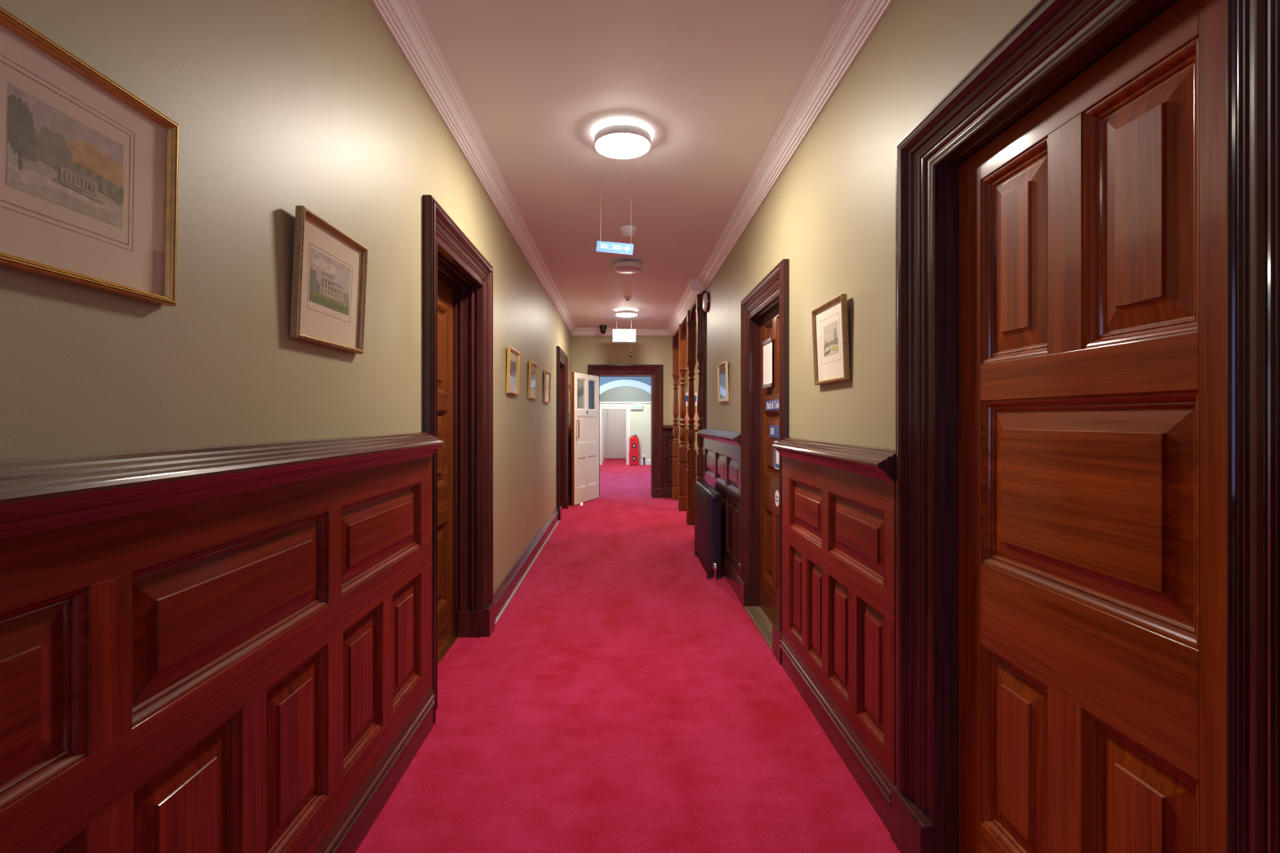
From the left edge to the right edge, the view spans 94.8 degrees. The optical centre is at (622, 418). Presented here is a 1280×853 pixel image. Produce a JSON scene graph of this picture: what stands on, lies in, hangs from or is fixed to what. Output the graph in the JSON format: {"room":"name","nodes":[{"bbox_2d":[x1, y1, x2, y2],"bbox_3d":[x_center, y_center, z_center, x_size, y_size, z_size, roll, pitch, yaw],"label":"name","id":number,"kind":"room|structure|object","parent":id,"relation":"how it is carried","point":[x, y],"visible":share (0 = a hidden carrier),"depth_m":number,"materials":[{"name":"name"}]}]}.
{"room":"hotel corridor","nodes":[
{"label":"hotel corridor","id":0,"kind":"room"},
{"bbox_2d":[0,0,571,592],"bbox_3d":[-1.045,-0.130,3.550,0.300,3.020,13.500,0,0,0],"label":"wall","id":1,"kind":"structure","parent":0,"point":[278,106],"depth_m":1.48,"materials":[{"name":"paint"}]},
{"bbox_2d":[0,6,179,306],"bbox_3d":[-0.878,-0.398,0.938,0.029,0.355,0.421,0,0,0],"label":"framed picture","id":2,"kind":"object","parent":1,"relation":"attached to","point":[89,169],"visible":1,"depth_m":0.96,"materials":[{"name":"wood"}]},
{"bbox_2d":[6,82,124,228],"bbox_3d":[-0.882,-0.409,0.940,0.003,0.146,0.195,0,0,0],"label":"print","id":3,"kind":"object","parent":2,"relation":"attached to","point":[60,160],"depth_m":0.92,"materials":[{"name":"paper"}]},
{"bbox_2d":[0,431,444,852],"bbox_3d":[-0.848,0.719,1.007,0.095,1.322,3.254,0,0,0],"label":"panelling","id":4,"kind":"object","parent":1,"relation":"attached to","point":[217,648],"visible":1,"depth_m":1.23,"materials":[{"name":"brown wood"}]},
{"bbox_2d":[289,205,368,354],"bbox_3d":[-0.873,-0.395,1.775,0.039,0.354,0.400,0,0,0],"label":"framed picture","id":5,"kind":"object","parent":1,"relation":"attached to","point":[330,267],"visible":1,"depth_m":1.74,"materials":[{"name":"wood"}]},
{"bbox_2d":[309,247,351,315],"bbox_3d":[-0.876,-0.407,1.768,0.007,0.150,0.236,0,0,0],"label":"print","id":6,"kind":"object","parent":5,"relation":"attached to","point":[330,275],"depth_m":1.76,"materials":[{"name":"paper"}]},
{"bbox_2d":[422,195,495,724],"bbox_3d":[-0.989,0.188,3.262,0.293,2.385,1.254,0,0,0],"label":"door","id":7,"kind":"structure","parent":1,"relation":"in","point":[458,279],"depth_m":3.70,"materials":[{"name":"brown wood"}]},
{"bbox_2d":[369,0,577,333],"bbox_3d":[-0.843,-1.544,3.550,0.104,0.122,13.500,0,0,0],"label":"crown molding","id":8,"kind":"structure","parent":1,"relation":"attached to","point":[403,20],"depth_m":2.98,"materials":[{"name":"white paint"}]},
{"bbox_2d":[506,346,519,395],"bbox_3d":[-0.876,-0.377,4.720,0.033,0.357,0.440,0,0,0],"label":"framed picture","id":9,"kind":"object","parent":1,"relation":"attached to","point":[513,355],"visible":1,"depth_m":4.71,"materials":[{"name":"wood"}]},
{"bbox_2d":[510,360,515,382],"bbox_3d":[-0.880,-0.380,4.720,0.005,0.160,0.240,0,0,0],"label":"print","id":10,"kind":"object","parent":9,"relation":"attached to","point":[513,362],"depth_m":4.72,"materials":[{"name":"paper"}]},
{"bbox_2d":[493,507,559,624],"bbox_3d":[-0.873,1.291,5.915,0.044,0.178,4.050,0,0,0],"label":"baseboard","id":11,"kind":"structure","parent":1,"relation":"attached to","point":[508,587],"depth_m":5.03,"materials":[{"name":"brown wood"}]},
{"bbox_2d":[528,360,537,399],"bbox_3d":[-0.876,-0.372,5.760,0.033,0.355,0.440,0,0,0],"label":"framed picture","id":12,"kind":"object","parent":1,"relation":"attached to","point":[533,367],"visible":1,"depth_m":5.76,"materials":[{"name":"wood"}]},
{"bbox_2d":[530,371,534,390],"bbox_3d":[-0.880,-0.375,5.760,0.005,0.170,0.240,0,0,0],"label":"print","id":13,"kind":"object","parent":12,"relation":"attached to","point":[532,382],"depth_m":5.76,"materials":[{"name":"paper"}]},
{"bbox_2d":[542,369,551,403],"bbox_3d":[-0.876,-0.369,6.830,0.033,0.362,0.460,0,0,0],"label":"framed picture","id":14,"kind":"object","parent":1,"relation":"attached to","point":[547,375],"visible":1,"depth_m":6.83,"materials":[{"name":"wood"}]},
{"bbox_2d":[545,378,548,394],"bbox_3d":[-0.880,-0.375,6.830,0.005,0.170,0.260,0,0,0],"label":"print","id":15,"kind":"object","parent":14,"relation":"attached to","point":[547,380],"depth_m":6.86,"materials":[{"name":"paper"}]},
{"bbox_2d":[556,346,568,520],"bbox_3d":[-0.939,0.198,8.565,0.193,2.365,1.248,0,0,0],"label":"door","id":16,"kind":"structure","parent":1,"relation":"in","point":[562,498],"depth_m":9.02,"materials":[{"name":"brown wood"}]},
{"bbox_2d":[568,384,570,414],"bbox_3d":[-0.877,-0.310,9.510,0.031,0.480,0.380,0,0,0],"label":"framed picture","id":17,"kind":"object","parent":1,"relation":"attached to","point":[569,386],"visible":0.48,"depth_m":9.68,"materials":[{"name":"wood"}]},
{"bbox_2d":[568,424,572,505],"bbox_3d":[-0.848,0.739,9.744,0.095,1.282,1.112,0,0,0],"label":"panelling","id":18,"kind":"object","parent":1,"relation":"attached to","point":[570,428],"visible":0.45,"depth_m":9.53,"materials":[{"name":"brown wood"}]},
{"bbox_2d":[602,408,604,462],"bbox_3d":[-0.680,-0.070,19.200,0.120,2.900,2.800,0,0,0],"label":"wall","id":19,"kind":"structure","parent":0,"point":[603,410],"depth_m":19.27,"materials":[{"name":"white paint"}]},
{"bbox_2d":[604,408,607,457],"bbox_3d":[0.000,-0.070,20.650,1.480,2.900,0.100,0,0,0],"label":"wall","id":20,"kind":"structure","parent":0,"point":[606,410],"depth_m":20.60,"materials":[{"name":"white paint"}]},
{"bbox_2d":[600,386,650,464],"bbox_3d":[-0.025,-0.090,17.700,3.350,2.940,0.200,0,0,0],"label":"wall","id":21,"kind":"structure","parent":0,"point":[640,420],"depth_m":17.60,"materials":[{"name":"grey paint"}]},
{"bbox_2d":[600,404,630,465],"bbox_3d":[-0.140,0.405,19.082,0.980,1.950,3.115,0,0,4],"label":"door","id":22,"kind":"structure","parent":21,"relation":"in","point":[618,415],"depth_m":20.59,"materials":[{"name":"white paint"}]},
{"bbox_2d":[600,401,650,403],"bbox_3d":[-0.025,-0.485,17.582,3.150,0.050,0.035,0,0,0],"label":"rail","id":23,"kind":"object","parent":21,"relation":"attached to","point":[600,402],"visible":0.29,"depth_m":17.57,"materials":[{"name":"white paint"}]},
{"bbox_2d":[630,404,642,409],"bbox_3d":[0.420,-0.352,17.567,0.360,0.135,0.065,0,0,0],"label":"exit sign","id":24,"kind":"object","parent":21,"relation":"attached to","point":[632,406],"visible":1,"depth_m":17.54,"materials":[{"name":"white plastic"}]},
{"bbox_2d":[642,454,645,465],"bbox_3d":[0.641,1.225,17.561,0.073,0.292,0.078,0,0,0],"label":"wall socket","id":25,"kind":"object","parent":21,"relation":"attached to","point":[643,455],"visible":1,"depth_m":17.52,"materials":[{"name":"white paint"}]},
{"bbox_2d":[639,459,650,465],"bbox_3d":[0.890,1.295,17.590,1.320,0.170,0.020,0,0,0],"label":"baseboard","id":26,"kind":"structure","parent":21,"relation":"attached to","point":[647,462],"depth_m":17.58,"materials":[{"name":"white paint"}]},
{"bbox_2d":[600,377,650,394],"bbox_3d":[-0.025,-0.090,15.125,3.150,2.940,0.250,0,0,0],"label":"wall","id":27,"kind":"structure","parent":0,"point":[603,380],"depth_m":15.00,"materials":[{"name":"grey paint"}]},
{"bbox_2d":[600,379,650,394],"bbox_3d":[0.080,-0.582,14.985,2.402,0.837,0.030,0,0,0],"label":"trim","id":28,"kind":"structure","parent":27,"relation":"attached to","point":[620,383],"depth_m":14.97,"materials":[{"name":"white paint"}]},
{"bbox_2d":[355,457,900,852],"bbox_3d":[0.500,1.420,8.800,4.400,0.080,24.200,0,0,0],"label":"floor","id":29,"kind":"structure","parent":0,"point":[624,698],"depth_m":2.63,"materials":[{"name":"red carpet"}]},
{"bbox_2d":[628,434,639,465],"bbox_3d":[0.345,0.917,17.486,0.314,0.925,0.168,0,0,0],"label":"stand","id":30,"kind":"object","parent":29,"relation":"on","point":[633,454],"visible":1,"depth_m":17.41,"materials":[{"name":"red plastic"}]},
{"bbox_2d":[671,335,679,500],"bbox_3d":[0.905,-0.020,10.020,0.124,2.800,0.124,0,0,0],"label":"newel post","id":31,"kind":"object","parent":29,"relation":"on","point":[675,444],"visible":0.97,"depth_m":9.97,"materials":[{"name":"brown wood"}]},
{"bbox_2d":[678,324,687,511],"bbox_3d":[0.905,-0.020,8.860,0.124,2.800,0.124,0,0,0],"label":"newel post","id":32,"kind":"object","parent":29,"relation":"on","point":[682,448],"visible":0.98,"depth_m":8.81,"materials":[{"name":"brown wood"}]},
{"bbox_2d":[686,310,696,524],"bbox_3d":[0.905,-0.020,7.730,0.124,2.800,0.124,0,0,0],"label":"newel post","id":33,"kind":"object","parent":29,"relation":"on","point":[691,452],"visible":0.97,"depth_m":7.68,"materials":[{"name":"brown wood"}]},
{"bbox_2d":[684,428,698,469],"bbox_3d":[1.810,0.772,9.860,1.560,1.215,0.090,0,0,0],"label":"balustrade","id":34,"kind":"object","parent":29,"relation":"on","point":[686,429],"visible":0.03,"depth_m":9.84,"materials":[{"name":"brown wood"}]},
{"bbox_2d":[695,293,702,482],"bbox_3d":[0.905,-0.020,6.735,0.124,2.800,0.124,0,0,0],"label":"newel post","id":35,"kind":"object","parent":29,"relation":"on","point":[699,297],"visible":0.45,"depth_m":6.69,"materials":[{"name":"brown wood"}]},
{"bbox_2d":[694,481,721,581],"bbox_3d":[0.792,1.008,5.478,0.134,0.745,0.977,0,0,0],"label":"radiator","id":36,"kind":"object","parent":29,"relation":"on","point":[708,500],"visible":1,"depth_m":5.07,"materials":[{"name":"black metal"}]},
{"bbox_2d":[414,0,846,330],"bbox_3d":[0.500,-1.612,8.800,4.500,0.211,24.200,0,0,0],"label":"ceiling","id":37,"kind":"structure","parent":0,"point":[712,83],"depth_m":2.99,"materials":[{"name":"paint"}]},
{"bbox_2d":[599,324,606,333],"bbox_3d":[-0.330,-1.510,9.950,0.124,0.149,0.124,0,0,0],"label":"security camera","id":38,"kind":"object","parent":37,"relation":"attached to","point":[602,328],"visible":1,"depth_m":9.91,"materials":[{"name":"black plastic"}]},
{"bbox_2d":[595,240,633,255],"bbox_3d":[-0.051,-1.327,3.869,0.249,0.500,0.008,0,0,3],"label":"hanging sign","id":39,"kind":"object","parent":37,"relation":"hanging from","point":[602,246],"visible":1,"depth_m":3.87,"materials":[{"name":"blue plastic"}]},
{"bbox_2d":[594,123,650,158],"bbox_3d":[0.000,-1.534,3.240,0.312,0.087,0.312,0,0,0],"label":"ceiling light","id":40,"kind":"object","parent":37,"relation":"attached to","point":[616,140],"visible":1,"depth_m":3.17,"materials":[{"name":"white plastic"}]},
{"bbox_2d":[612,319,635,342],"bbox_3d":[0.026,-1.397,9.325,0.372,0.358,0.080,0,0,0],"label":"exit sign","id":41,"kind":"object","parent":37,"relation":"hanging from","point":[619,335],"visible":1,"depth_m":9.29,"materials":[{"name":"white plastic"}]},
{"bbox_2d":[615,309,637,316],"bbox_3d":[0.055,-1.533,8.480,0.312,0.087,0.312,0,0,0],"label":"ceiling light","id":42,"kind":"object","parent":37,"relation":"attached to","point":[621,313],"visible":1,"depth_m":8.37,"materials":[{"name":"white plastic"}]},
{"bbox_2d":[616,312,636,316],"bbox_3d":[0.055,-1.496,8.480,0.300,0.012,0.300,0,0,0],"label":"diffuser","id":43,"kind":"object","parent":42,"relation":"attached to","point":[621,314],"depth_m":8.41,"materials":[{"name":"white plastic"}]},
{"bbox_2d":[611,261,642,273],"bbox_3d":[0.045,-1.533,5.900,0.312,0.087,0.312,0,0,0],"label":"ceiling light","id":44,"kind":"object","parent":37,"relation":"attached to","point":[624,267],"visible":1,"depth_m":5.82,"materials":[{"name":"white plastic"}]},
{"bbox_2d":[612,265,641,273],"bbox_3d":[0.045,-1.496,5.900,0.300,0.012,0.300,0,0,0],"label":"diffuser","id":45,"kind":"object","parent":44,"relation":"attached to","point":[619,268],"depth_m":5.85,"materials":[{"name":"grey plastic"}]},
{"bbox_2d":[623,295,631,301],"bbox_3d":[0.065,-1.545,7.550,0.094,0.058,0.094,0,0,0],"label":"ceiling sensor","id":46,"kind":"object","parent":37,"relation":"attached to","point":[627,298],"visible":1,"depth_m":7.52,"materials":[{"name":"white plastic"}]},
{"bbox_2d":[619,225,637,238],"bbox_3d":[0.050,-1.539,4.850,0.144,0.072,0.144,0,0,0],"label":"smoke detector","id":47,"kind":"object","parent":37,"relation":"attached to","point":[628,231],"visible":1,"depth_m":4.81,"materials":[{"name":"white plastic"}]},
{"bbox_2d":[571,330,698,454],"bbox_3d":[0.703,-0.100,10.410,3.795,2.960,0.220,0,0,0],"label":"wall","id":48,"kind":"structure","parent":0,"point":[586,350],"depth_m":10.30,"materials":[{"name":"paint"}]},
{"bbox_2d":[571,364,662,505],"bbox_3d":[-0.256,0.215,10.133,1.802,2.329,0.851,0,0,-33],"label":"door","id":49,"kind":"structure","parent":48,"relation":"in","point":[585,422],"depth_m":10.13,"materials":[{"name":"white wood"}]},
{"bbox_2d":[571,327,670,335],"bbox_3d":[-0.020,-1.523,10.248,1.750,0.122,0.104,0,0,0],"label":"crown molding","id":50,"kind":"structure","parent":48,"relation":"attached to","point":[578,331],"depth_m":10.25,"materials":[{"name":"white paint"}]},
{"bbox_2d":[662,425,673,497],"bbox_3d":[0.830,0.744,10.252,0.250,1.272,0.095,0,0,0],"label":"panelling","id":51,"kind":"object","parent":48,"relation":"attached to","point":[668,437],"visible":0.58,"depth_m":10.26,"materials":[{"name":"brown wood"}]},
{"bbox_2d":[684,408,697,423],"bbox_3d":[1.170,-0.055,10.298,0.280,0.270,0.008,0,0,0],"label":"leaflet","id":52,"kind":"object","parent":48,"relation":"attached to","point":[686,417],"visible":0.21,"depth_m":10.29,"materials":[{"name":"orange paper"}]},
{"bbox_2d":[684,392,697,406],"bbox_3d":[1.170,-0.340,10.296,0.280,0.240,0.005,0,0,0],"label":"notice","id":53,"kind":"object","parent":48,"relation":"attached to","point":[686,393],"visible":0.25,"depth_m":10.30,"materials":[{"name":"white paper"}]},
{"bbox_2d":[706,0,1039,448],"bbox_3d":[1.085,-0.105,1.730,0.300,2.970,9.860,0,0,0],"label":"wall","id":54,"kind":"structure","parent":0,"point":[830,212],"depth_m":2.38,"materials":[{"name":"paint"}]},
{"bbox_2d":[674,328,678,349],"bbox_3d":[0.905,-1.301,9.440,0.060,0.242,1.052,0,0,0],"label":"arch","id":55,"kind":"object","parent":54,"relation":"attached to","point":[676,335],"visible":0.43,"depth_m":9.87,"materials":[{"name":"brown wood"}]},
{"bbox_2d":[680,315,686,340],"bbox_3d":[0.905,-1.301,8.295,0.060,0.242,1.022,0,0,0],"label":"arch","id":56,"kind":"object","parent":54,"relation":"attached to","point":[683,325],"visible":0.46,"depth_m":8.71,"materials":[{"name":"brown wood"}]},
{"bbox_2d":[689,299,696,328],"bbox_3d":[0.905,-1.301,7.232,0.060,0.242,0.887,0,0,0],"label":"arch","id":57,"kind":"object","parent":54,"relation":"attached to","point":[692,311],"visible":0.46,"depth_m":7.57,"materials":[{"name":"brown wood"}]},
{"bbox_2d":[702,290,706,481],"bbox_3d":[0.917,-0.028,6.622,0.035,2.815,0.075,0,0,0],"label":"pilaster","id":58,"kind":"object","parent":54,"relation":"attached to","point":[704,313],"visible":0.64,"depth_m":6.58,"materials":[{"name":"brown wood"}]},
{"bbox_2d":[702,292,709,311],"bbox_3d":[0.908,-1.275,6.420,0.054,0.216,0.216,0,0,0],"label":"disc","id":59,"kind":"object","parent":54,"relation":"attached to","point":[706,295],"visible":1,"depth_m":6.34,"materials":[{"name":"brown wood"}]},
{"bbox_2d":[697,427,740,598],"bbox_3d":[0.887,0.742,5.517,0.095,1.277,2.126,0,0,0],"label":"panelling","id":60,"kind":"object","parent":54,"relation":"attached to","point":[721,448],"visible":0.7,"depth_m":5.04,"materials":[{"name":"brown wood"}]},
{"bbox_2d":[717,361,728,402],"bbox_3d":[0.916,-0.330,5.370,0.033,0.350,0.440,0,0,0],"label":"framed picture","id":61,"kind":"object","parent":54,"relation":"attached to","point":[722,369],"visible":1,"depth_m":5.37,"materials":[{"name":"wood"}]},
{"bbox_2d":[719,366,725,399],"bbox_3d":[0.920,-0.330,5.370,0.008,0.280,0.380,0,0,0],"label":"print","id":62,"kind":"object","parent":61,"relation":"attached to","point":[722,369],"depth_m":5.41,"materials":[{"name":"paper"}]},
{"bbox_2d":[738,258,789,665],"bbox_3d":[0.969,0.241,3.875,0.172,2.278,1.164,0,0,0],"label":"door","id":63,"kind":"structure","parent":54,"relation":"in","point":[765,310],"depth_m":4.16,"materials":[{"name":"brown wood"}]},
{"bbox_2d":[761,337,772,388],"bbox_3d":[0.981,-0.376,3.993,0.012,0.327,0.249,0,0,0],"label":"paper notice","id":64,"kind":"object","parent":63,"relation":"attached to","point":[767,344],"visible":1,"depth_m":3.98,"materials":[{"name":"white paper"}]},
{"bbox_2d":[765,399,778,410],"bbox_3d":[0.994,-0.090,3.775,0.012,0.066,0.570,0,0,0],"label":"door sign","id":65,"kind":"object","parent":63,"relation":"attached to","point":[772,405],"visible":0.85,"depth_m":3.88,"materials":[{"name":"blue plastic"}]},
{"bbox_2d":[769,425,778,438],"bbox_3d":[1.002,0.084,3.842,0.015,0.077,0.285,0,0,0],"label":"door sign","id":66,"kind":"object","parent":63,"relation":"attached to","point":[774,430],"visible":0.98,"depth_m":3.85,"materials":[{"name":"blue plastic"}]},
{"bbox_2d":[774,440,778,469],"bbox_3d":[1.004,0.235,3.788,0.010,0.180,0.175,0,0,0],"label":"notice","id":67,"kind":"object","parent":63,"relation":"attached to","point":[776,453],"visible":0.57,"depth_m":3.81,"materials":[{"name":"white paper"}]},
{"bbox_2d":[774,490,778,506],"bbox_3d":[0.999,0.515,3.800,0.004,0.104,0.104,0,0,0],"label":"door sign","id":68,"kind":"object","parent":63,"relation":"attached to","point":[776,495],"visible":0.97,"depth_m":3.81,"materials":[{"name":"white"}]},
{"bbox_2d":[666,0,893,337],"bbox_3d":[0.880,-1.492,3.550,0.240,0.144,13.500,0,0,0],"label":"crown molding","id":69,"kind":"structure","parent":54,"relation":"attached to","point":[857,20],"depth_m":2.92,"materials":[{"name":"white paint"}]},
{"bbox_2d":[811,293,849,385],"bbox_3d":[0.914,-0.337,2.599,0.037,0.353,0.383,0,0,0],"label":"framed picture","id":70,"kind":"object","parent":54,"relation":"attached to","point":[829,320],"visible":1,"depth_m":2.58,"materials":[{"name":"wood"}]},
{"bbox_2d":[822,320,839,357],"bbox_3d":[0.917,-0.350,2.590,0.006,0.140,0.180,0,0,0],"label":"print","id":71,"kind":"object","parent":70,"relation":"attached to","point":[830,327],"depth_m":2.58,"materials":[{"name":"paper"}]},
{"bbox_2d":[772,437,895,834],"bbox_3d":[0.887,0.742,2.616,0.095,1.277,1.364,0,0,0],"label":"panelling","id":72,"kind":"object","parent":54,"relation":"attached to","point":[837,641],"visible":0.9,"depth_m":2.38,"materials":[{"name":"brown wood"}]},
{"bbox_2d":[890,0,1279,852],"bbox_3d":[0.969,0.239,1.330,0.172,2.282,1.218,0,0,0],"label":"door","id":73,"kind":"structure","parent":54,"relation":"in","point":[1087,221],"depth_m":1.24,"materials":[{"name":"brown wood"}]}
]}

